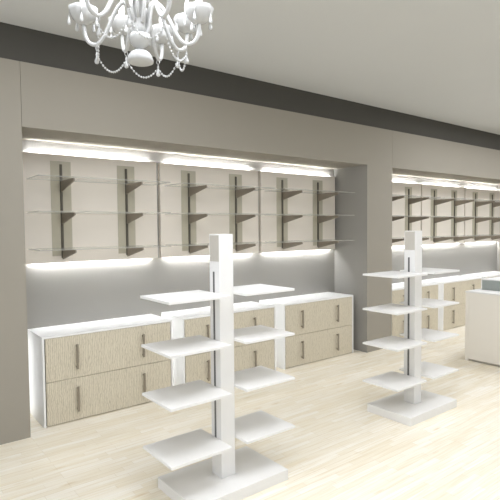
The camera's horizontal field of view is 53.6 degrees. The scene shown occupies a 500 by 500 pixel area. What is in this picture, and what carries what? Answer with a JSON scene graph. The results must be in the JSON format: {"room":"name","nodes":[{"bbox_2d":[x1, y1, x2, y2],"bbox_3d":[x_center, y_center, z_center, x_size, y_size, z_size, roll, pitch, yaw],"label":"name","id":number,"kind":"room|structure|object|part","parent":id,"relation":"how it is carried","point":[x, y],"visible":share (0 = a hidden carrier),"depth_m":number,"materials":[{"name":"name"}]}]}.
{"room":"shop","nodes":[
{"label":"shop","id":0,"kind":"room"},
{"bbox_2d":[0,58,499,444],"bbox_3d":[0.592,-0.241,6.252,13.800,3.280,0.699,-3,3,-38],"label":"wall","id":1,"kind":"structure","parent":0,"point":[38,102],"depth_m":5.23,"materials":[{"name":"beige paint"}]},
{"bbox_2d":[22,152,157,263],"bbox_3d":[-1.412,-0.391,4.705,1.338,1.005,0.423,-3,3,-38],"label":"wall shelf","id":2,"kind":"object","parent":1,"relation":"attached to","point":[77,208],"visible":0.88,"depth_m":4.78,"materials":[{"name":"beige laminate"}]},
{"bbox_3d":[-1.758,-0.361,4.627,0.022,0.872,0.016,-3,3,-38],"label":"bracket rail","id":3,"kind":"part","parent":2,"relation":"part of","materials":[{"name":"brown metal"}]},
{"bbox_3d":[-1.250,-0.384,5.022,0.022,0.872,0.016,-3,3,-38],"label":"bracket rail","id":4,"kind":"part","parent":2,"relation":"part of","materials":[{"name":"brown metal"}]},
{"bbox_2d":[22,139,334,169],"bbox_3d":[-0.482,-1.062,5.668,4.243,0.008,0.008,-3,3,-38],"label":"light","id":5,"kind":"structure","parent":1,"relation":"attached to","point":[22,139],"depth_m":5.30,"materials":[{"name":"white plastic"}]},
{"bbox_2d":[158,163,258,257],"bbox_3d":[-0.326,-0.439,5.551,1.338,1.005,0.423,-3,3,-38],"label":"wall shelf","id":6,"kind":"object","parent":1,"relation":"attached to","point":[195,203],"visible":0.93,"depth_m":5.59,"materials":[{"name":"beige laminate"}]},
{"bbox_3d":[-0.672,-0.409,5.472,0.022,0.872,0.016,-3,3,-38],"label":"bracket rail","id":7,"kind":"part","parent":6,"relation":"part of","materials":[{"name":"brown metal"}]},
{"bbox_3d":[-0.165,-0.431,5.868,0.022,0.872,0.016,-3,3,-38],"label":"bracket rail","id":8,"kind":"part","parent":6,"relation":"part of","materials":[{"name":"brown metal"}]},
{"bbox_2d":[0,22,499,149],"bbox_3d":[0.614,-1.742,6.139,13.800,0.272,0.575,-3,3,-38],"label":"trim","id":9,"kind":"structure","parent":1,"relation":"attached to","point":[18,43],"depth_m":5.02,"materials":[{"name":"grey paint"}]},
{"bbox_2d":[258,171,338,252],"bbox_3d":[0.761,-0.487,6.397,1.338,1.005,0.423,-3,3,-38],"label":"wall shelf","id":10,"kind":"object","parent":1,"relation":"attached to","point":[297,211],"visible":1,"depth_m":6.46,"materials":[{"name":"beige laminate"}]},
{"bbox_3d":[0.415,-0.457,6.319,0.022,0.872,0.016,-3,3,-38],"label":"bracket rail","id":11,"kind":"part","parent":10,"relation":"part of","materials":[{"name":"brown metal"}]},
{"bbox_3d":[0.923,-0.479,6.715,0.022,0.872,0.016,-3,3,-38],"label":"bracket rail","id":12,"kind":"part","parent":10,"relation":"part of","materials":[{"name":"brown metal"}]},
{"bbox_2d":[392,182,428,245],"bbox_3d":[2.401,-0.558,7.674,1.338,1.005,0.423,-3,3,-38],"label":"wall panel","id":13,"kind":"object","parent":1,"relation":"attached to","point":[406,197],"visible":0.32,"depth_m":7.91,"materials":[{"name":"beige laminate"}]},
{"bbox_3d":[2.562,-0.550,7.991,0.022,0.872,0.016,-3,3,-38],"label":"bracket rail","id":14,"kind":"part","parent":13,"relation":"part of","materials":[{"name":"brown metal"}]},
{"bbox_2d":[395,175,494,184],"bbox_3d":[3.291,-1.227,8.606,4.241,0.008,0.008,-3,3,-38],"label":"trim","id":15,"kind":"structure","parent":1,"relation":"attached to","point":[395,175],"depth_m":8.64,"materials":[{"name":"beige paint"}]},
{"bbox_2d":[421,184,473,244],"bbox_3d":[3.486,-0.606,8.520,1.338,1.005,0.423,-3,3,-38],"label":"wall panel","id":16,"kind":"object","parent":1,"relation":"attached to","point":[444,208],"visible":0.98,"depth_m":8.58,"materials":[{"name":"beige laminate"}]},
{"bbox_3d":[3.140,-0.576,8.441,0.022,0.872,0.016,-3,3,-38],"label":"bracket rail","id":17,"kind":"part","parent":16,"relation":"part of","materials":[{"name":"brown metal"}]},
{"bbox_3d":[3.648,-0.598,8.837,0.022,0.872,0.016,-3,3,-38],"label":"bracket rail","id":18,"kind":"part","parent":16,"relation":"part of","materials":[{"name":"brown metal"}]},
{"bbox_2d":[464,188,499,242],"bbox_3d":[4.574,-0.653,9.366,1.338,1.005,0.423,-3,3,-38],"label":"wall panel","id":19,"kind":"object","parent":1,"relation":"attached to","point":[485,207],"visible":1,"depth_m":9.40,"materials":[{"name":"beige laminate"}]},
{"bbox_3d":[4.227,-0.623,9.288,0.022,0.872,0.016,-3,3,-38],"label":"bracket rail","id":20,"kind":"part","parent":19,"relation":"part of","materials":[{"name":"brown metal"}]},
{"bbox_3d":[4.735,-0.646,9.684,0.022,0.872,0.016,-3,3,-38],"label":"bracket rail","id":21,"kind":"part","parent":19,"relation":"part of","materials":[{"name":"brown metal"}]},
{"bbox_2d":[0,325,499,499],"bbox_3d":[2.883,1.537,3.411,13.800,0.060,8.099,-3,3,-38],"label":"floor","id":22,"kind":"structure","parent":0,"point":[336,449],"depth_m":3.87,"materials":[{"name":"beige wood"}]},
{"bbox_2d":[28,314,172,427],"bbox_3d":[-1.433,1.100,4.697,1.350,0.777,0.498,-3,3,-38],"label":"base cabinet","id":23,"kind":"object","parent":22,"relation":"on","point":[83,369],"visible":0.87,"depth_m":4.48,"materials":[{"name":"white wood"}]},
{"bbox_3d":[-1.514,0.932,4.335,0.021,0.220,0.037,-3,3,-38],"label":"handle","id":24,"kind":"part","parent":23,"relation":"part of","materials":[{"name":"brown metal"}]},
{"bbox_3d":[-1.510,1.307,4.352,0.021,0.220,0.037,-3,3,-38],"label":"handle","id":25,"kind":"part","parent":23,"relation":"part of","materials":[{"name":"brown metal"}]},
{"bbox_3d":[-1.265,0.922,4.563,1.190,0.372,0.021,-3,3,-38],"label":"drawer","id":26,"kind":"part","parent":23,"relation":"part of","materials":[{"name":"beige wood"}]},
{"bbox_3d":[-1.262,1.298,4.580,1.190,0.372,0.021,-3,3,-38],"label":"drawer","id":27,"kind":"part","parent":23,"relation":"part of","materials":[{"name":"beige wood"}]},
{"bbox_3d":[-1.017,0.910,4.722,0.021,0.220,0.037,-3,3,-38],"label":"handle","id":28,"kind":"part","parent":23,"relation":"part of","materials":[{"name":"brown metal"}]},
{"bbox_3d":[-1.014,1.286,4.739,0.021,0.220,0.037,-3,3,-38],"label":"handle","id":29,"kind":"part","parent":23,"relation":"part of","materials":[{"name":"brown metal"}]},
{"bbox_2d":[140,234,294,499],"bbox_3d":[-0.184,0.720,3.227,0.958,1.645,0.458,-3,3,-38],"label":"display stand","id":30,"kind":"object","parent":22,"relation":"on","point":[241,473],"visible":1,"depth_m":3.18,"materials":[{"name":"white laminate"}]},
{"bbox_2d":[140,290,230,304],"bbox_3d":[-0.398,0.288,3.044,0.428,0.016,0.368,-3,3,-38],"label":"shelf","id":31,"kind":"object","parent":30,"relation":"attached to","point":[182,297],"depth_m":2.99,"materials":[{"name":"white laminate"}]},
{"bbox_2d":[141,335,231,358],"bbox_3d":[-0.395,0.592,3.058,0.428,0.016,0.368,-3,3,-38],"label":"shelf","id":32,"kind":"object","parent":30,"relation":"attached to","point":[180,347],"depth_m":3.02,"materials":[{"name":"white laminate"}]},
{"bbox_2d":[142,380,231,411],"bbox_3d":[-0.392,0.896,3.071,0.428,0.016,0.368,-3,3,-38],"label":"shelf","id":33,"kind":"object","parent":30,"relation":"attached to","point":[189,394],"depth_m":3.04,"materials":[{"name":"white laminate"}]},
{"bbox_2d":[143,429,232,469],"bbox_3d":[-0.389,1.233,3.087,0.428,0.016,0.368,-3,3,-38],"label":"shelf","id":34,"kind":"object","parent":30,"relation":"attached to","point":[185,449],"depth_m":3.06,"materials":[{"name":"white laminate"}]},
{"bbox_3d":[-0.180,0.684,3.229,0.109,1.574,0.111,-3,3,-38],"label":"post","id":35,"kind":"part","parent":30,"relation":"part of","materials":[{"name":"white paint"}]},
{"bbox_2d":[233,284,294,295],"bbox_3d":[0.025,0.269,3.374,0.416,0.016,0.368,-3,3,-38],"label":"shelf","id":36,"kind":"object","parent":30,"relation":"attached to","point":[255,289],"depth_m":3.31,"materials":[{"name":"white laminate"}]},
{"bbox_2d":[234,366,294,391],"bbox_3d":[0.031,0.877,3.401,0.416,0.016,0.368,-3,3,-38],"label":"shelf","id":37,"kind":"object","parent":30,"relation":"attached to","point":[250,379],"depth_m":3.36,"materials":[{"name":"white laminate"}]},
{"bbox_2d":[234,325,294,343],"bbox_3d":[0.028,0.574,3.387,0.416,0.016,0.368,-3,3,-38],"label":"shelf","id":38,"kind":"object","parent":30,"relation":"attached to","point":[259,333],"depth_m":3.33,"materials":[{"name":"white laminate"}]},
{"bbox_2d":[235,410,294,443],"bbox_3d":[0.034,1.214,3.416,0.416,0.016,0.368,-3,3,-38],"label":"shelf","id":39,"kind":"object","parent":30,"relation":"attached to","point":[253,427],"depth_m":3.38,"materials":[{"name":"white laminate"}]},
{"bbox_2d":[161,301,275,385],"bbox_3d":[-0.361,1.053,5.531,1.350,0.777,0.498,-3,3,-38],"label":"base cabinet","id":40,"kind":"object","parent":22,"relation":"on","point":[195,321],"visible":0.61,"depth_m":5.42,"materials":[{"name":"beige wood"}]},
{"bbox_3d":[-0.439,1.260,5.186,0.021,0.220,0.037,-3,3,-38],"label":"handle","id":41,"kind":"part","parent":40,"relation":"part of","materials":[{"name":"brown metal"}]},
{"bbox_3d":[-0.194,0.875,5.397,1.190,0.372,0.021,-3,3,-38],"label":"drawer","id":42,"kind":"part","parent":40,"relation":"part of","materials":[{"name":"beige wood"}]},
{"bbox_3d":[-0.190,1.251,5.414,1.190,0.372,0.021,-3,3,-38],"label":"drawer","id":43,"kind":"part","parent":40,"relation":"part of","materials":[{"name":"beige wood"}]},
{"bbox_3d":[0.058,1.239,5.573,0.021,0.220,0.037,-3,3,-38],"label":"handle","id":44,"kind":"part","parent":40,"relation":"part of","materials":[{"name":"brown metal"}]},
{"bbox_2d":[259,292,352,369],"bbox_3d":[0.717,1.006,6.371,1.350,0.777,0.498,-3,3,-38],"label":"base cabinet","id":45,"kind":"object","parent":22,"relation":"on","point":[321,323],"visible":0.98,"depth_m":6.18,"materials":[{"name":"beige wood"}]},
{"bbox_3d":[0.640,1.213,6.027,0.021,0.220,0.037,-3,3,-38],"label":"handle","id":46,"kind":"part","parent":45,"relation":"part of","materials":[{"name":"brown metal"}]},
{"bbox_3d":[0.636,0.838,6.010,0.021,0.220,0.037,-3,3,-38],"label":"handle","id":47,"kind":"part","parent":45,"relation":"part of","materials":[{"name":"brown metal"}]},
{"bbox_3d":[0.888,1.204,6.254,1.190,0.372,0.021,-3,3,-38],"label":"drawer","id":48,"kind":"part","parent":45,"relation":"part of","materials":[{"name":"beige wood"}]},
{"bbox_3d":[0.885,0.828,6.237,1.190,0.372,0.021,-3,3,-38],"label":"drawer","id":49,"kind":"part","parent":45,"relation":"part of","materials":[{"name":"beige wood"}]},
{"bbox_2d":[362,231,459,426],"bbox_3d":[1.486,0.646,4.527,0.958,1.645,0.458,-3,3,-38],"label":"display stand","id":50,"kind":"object","parent":22,"relation":"on","point":[412,406],"visible":1,"depth_m":4.47,"materials":[{"name":"white laminate"}]},
{"bbox_2d":[362,371,426,391],"bbox_3d":[1.281,1.160,4.387,0.428,0.016,0.368,-3,3,-38],"label":"shelf","id":51,"kind":"object","parent":50,"relation":"attached to","point":[394,381],"depth_m":4.37,"materials":[{"name":"white laminate"}]},
{"bbox_2d":[363,336,426,351],"bbox_3d":[1.278,0.823,4.372,0.428,0.016,0.368,-3,3,-38],"label":"shelf","id":52,"kind":"object","parent":50,"relation":"attached to","point":[393,343],"depth_m":4.34,"materials":[{"name":"white laminate"}]},
{"bbox_2d":[363,303,426,314],"bbox_3d":[1.275,0.519,4.359,0.428,0.016,0.368,-3,3,-38],"label":"shelf","id":53,"kind":"object","parent":50,"relation":"attached to","point":[394,309],"depth_m":4.33,"materials":[{"name":"white laminate"}]},
{"bbox_2d":[363,271,427,278],"bbox_3d":[1.272,0.214,4.345,0.428,0.016,0.368,-3,3,-38],"label":"shelf","id":54,"kind":"object","parent":50,"relation":"attached to","point":[387,274],"depth_m":4.27,"materials":[{"name":"white laminate"}]},
{"bbox_3d":[1.490,0.611,4.530,0.109,1.574,0.111,-3,3,-38],"label":"post","id":55,"kind":"part","parent":50,"relation":"part of","materials":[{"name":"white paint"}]},
{"bbox_2d":[399,361,458,378],"bbox_3d":[1.704,1.141,4.717,0.416,0.016,0.368,-3,3,-38],"label":"shelf","id":56,"kind":"object","parent":50,"relation":"attached to","point":[429,370],"depth_m":4.66,"materials":[{"name":"white laminate"}]},
{"bbox_2d":[399,328,458,341],"bbox_3d":[1.701,0.804,4.702,0.416,0.016,0.368,-3,3,-38],"label":"shelf","id":57,"kind":"object","parent":50,"relation":"attached to","point":[431,335],"depth_m":4.63,"materials":[{"name":"white laminate"}]},
{"bbox_2d":[400,298,458,307],"bbox_3d":[1.698,0.501,4.688,0.416,0.016,0.368,-3,3,-38],"label":"shelf","id":58,"kind":"object","parent":50,"relation":"attached to","point":[426,302],"depth_m":4.60,"materials":[{"name":"white laminate"}]},
{"bbox_2d":[400,268,459,273],"bbox_3d":[1.696,0.196,4.674,0.416,0.016,0.368,-3,3,-38],"label":"shelf","id":59,"kind":"object","parent":50,"relation":"attached to","point":[424,270],"depth_m":4.60,"materials":[{"name":"white laminate"}]},
{"bbox_2d":[392,282,438,337],"bbox_3d":[2.344,0.934,7.638,1.350,0.777,0.498,-3,3,-38],"label":"base cabinet","id":60,"kind":"object","parent":22,"relation":"on","point":[430,317],"visible":0.35,"depth_m":7.64,"materials":[{"name":"beige wood"}]},
{"bbox_3d":[2.515,1.133,7.521,1.190,0.372,0.021,-3,3,-38],"label":"drawer","id":61,"kind":"part","parent":60,"relation":"part of","materials":[{"name":"beige wood"}]},
{"bbox_3d":[2.512,0.757,7.504,1.190,0.372,0.021,-3,3,-38],"label":"drawer","id":62,"kind":"part","parent":60,"relation":"part of","materials":[{"name":"beige wood"}]},
{"bbox_2d":[422,276,481,330],"bbox_3d":[3.416,0.887,8.473,1.350,0.777,0.498,-3,3,-38],"label":"base cabinet","id":63,"kind":"object","parent":22,"relation":"on","point":[452,288],"visible":0.6,"depth_m":8.21,"materials":[{"name":"beige wood"}]},
{"bbox_3d":[3.587,1.086,8.355,1.190,0.372,0.021,-3,3,-38],"label":"drawer","id":64,"kind":"part","parent":63,"relation":"part of","materials":[{"name":"beige wood"}]},
{"bbox_3d":[3.583,0.710,8.339,1.190,0.372,0.021,-3,3,-38],"label":"drawer","id":65,"kind":"part","parent":63,"relation":"part of","materials":[{"name":"beige wood"}]},
{"bbox_2d":[461,271,499,278],"bbox_3d":[4.494,0.840,9.313,1.350,0.777,0.498,-3,3,-38],"label":"base cabinet","id":66,"kind":"object","parent":22,"relation":"on","point":[491,274],"visible":0.15,"depth_m":9.20,"materials":[{"name":"beige wood"}]},
{"bbox_2d":[465,288,499,366],"bbox_3d":[3.711,0.965,5.599,0.867,0.873,2.204,-3,3,-38],"label":"counter","id":67,"kind":"object","parent":22,"relation":"on","point":[482,307],"depth_m":6.03,"materials":[{"name":"white wood"}]},
{"bbox_3d":[3.046,0.942,6.448,0.860,0.855,0.040,-3,3,-38],"label":"panel","id":68,"kind":"part","parent":67,"relation":"part of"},
{"bbox_2d":[465,288,499,295],"bbox_3d":[3.707,0.538,5.580,0.867,0.018,2.204,-3,3,-38],"label":"countertop","id":69,"kind":"structure","parent":67,"relation":"on","point":[479,291],"depth_m":6.10,"materials":[{"name":"white laminate"}]},
{"bbox_2d":[482,277,499,290],"bbox_3d":[3.734,0.456,5.710,0.503,0.134,1.903,-3,3,-38],"label":"display case","id":70,"kind":"object","parent":67,"relation":"on","point":[493,283],"visible":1,"depth_m":6.23,"materials":[{"name":"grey glass"}]},
{"bbox_3d":[3.734,0.395,5.707,0.503,0.012,1.903,-3,3,-38],"label":"lid","id":71,"kind":"part","parent":70,"relation":"part of","materials":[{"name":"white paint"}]},
{"bbox_2d":[0,0,499,134],"bbox_3d":[2.852,-1.810,3.261,13.800,0.080,8.099,-3,3,-38],"label":"ceiling","id":72,"kind":"structure","parent":0,"point":[438,60],"depth_m":4.35,"materials":[{"name":"paint"}]},
{"bbox_2d":[67,0,213,78],"bbox_3d":[-0.585,-1.345,2.626,0.780,0.729,0.785,-3,3,-38],"label":"chandelier","id":73,"kind":"object","parent":72,"relation":"hanging from","point":[136,27],"visible":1,"depth_m":2.64,"materials":[{"name":"white glass"}]},
{"bbox_3d":[-0.788,-1.048,2.565,0.013,0.127,0.232,-1,3,-20],"label":"bead chain","id":74,"kind":"part","parent":73,"relation":"part of","materials":[{"name":"white glass"}]},
{"bbox_3d":[-0.757,-1.212,2.655,0.306,0.231,0.022,0,3,8],"label":"arm","id":75,"kind":"part","parent":73,"relation":"part of","materials":[{"name":"white glass"}]},
{"bbox_3d":[-0.702,-1.268,2.501,0.022,0.231,0.306,2,3,42],"label":"arm","id":76,"kind":"part","parent":73,"relation":"part of","materials":[{"name":"white glass"}]},
{"bbox_3d":[-0.769,-1.038,2.761,0.013,0.105,0.213,1,3,34],"label":"bead chain","id":77,"kind":"part","parent":73,"relation":"part of","materials":[{"name":"white glass"}]},
{"bbox_3d":[-0.667,-1.080,2.424,0.178,0.093,0.012,0,3,21],"label":"bead chain","id":78,"kind":"part","parent":73,"relation":"part of","materials":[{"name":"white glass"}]},
{"bbox_3d":[-0.750,-1.408,2.893,0.034,0.111,0.035,-2,3,-31],"label":"candle bulb","id":79,"kind":"part","parent":73,"relation":"part of","materials":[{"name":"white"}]},
{"bbox_3d":[-0.675,-1.250,2.777,0.022,0.231,0.306,-2,3,-31],"label":"arm","id":80,"kind":"part","parent":73,"relation":"part of","materials":[{"name":"white glass"}]},
{"bbox_3d":[-0.587,-1.287,2.455,0.022,0.231,0.306,-1,3,0],"label":"arm","id":81,"kind":"part","parent":73,"relation":"part of","materials":[{"name":"white glass"}]},
{"bbox_3d":[-0.585,-1.106,2.636,0.118,0.087,0.114,-3,3,-38],"label":"lamp shade","id":82,"kind":"part","parent":73,"relation":"part of","materials":[{"name":"white glass"}]},
{"bbox_3d":[-0.588,-1.405,2.623,0.114,0.525,0.114,-1,3,-15],"label":"stem","id":83,"kind":"part","parent":73,"relation":"part of","materials":[{"name":"white glass"}]},
{"bbox_3d":[-0.622,-1.044,2.864,0.182,0.105,0.014,-1,3,-9],"label":"bead chain","id":84,"kind":"part","parent":73,"relation":"part of","materials":[{"name":"white glass"}]},
{"bbox_3d":[-0.507,-1.079,2.421,0.170,0.097,0.013,-1,3,-20],"label":"bead chain","id":85,"kind":"part","parent":73,"relation":"part of","materials":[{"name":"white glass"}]},
{"bbox_3d":[-0.550,-1.212,2.800,0.022,0.231,0.306,0,3,12],"label":"arm","id":86,"kind":"part","parent":73,"relation":"part of","materials":[{"name":"white glass"}]},
{"bbox_3d":[-0.476,-1.260,2.497,0.022,0.231,0.306,-3,3,-40],"label":"arm","id":87,"kind":"part","parent":73,"relation":"part of","materials":[{"name":"white glass"}]},
{"bbox_3d":[-0.471,-1.037,2.844,0.146,0.090,0.013,1,3,29],"label":"bead chain","id":88,"kind":"part","parent":73,"relation":"part of","materials":[{"name":"white glass"}]},
{"bbox_3d":[-0.462,-1.236,2.750,0.306,0.231,0.022,-3,4,-44],"label":"arm","id":89,"kind":"part","parent":73,"relation":"part of","materials":[{"name":"white glass"}]},
{"bbox_3d":[-0.415,-1.207,2.646,0.306,0.231,0.022,-1,3,-5],"label":"arm","id":90,"kind":"part","parent":73,"relation":"part of","materials":[{"name":"white glass"}]},
{"bbox_3d":[-0.384,-1.042,2.555,0.014,0.125,0.228,1,3,23],"label":"bead chain","id":91,"kind":"part","parent":73,"relation":"part of","materials":[{"name":"white glass"}]},
{"bbox_3d":[-0.374,-1.031,2.735,0.013,0.093,0.166,-2,3,-24],"label":"bead chain","id":92,"kind":"part","parent":73,"relation":"part of","materials":[{"name":"white glass"}]}
]}

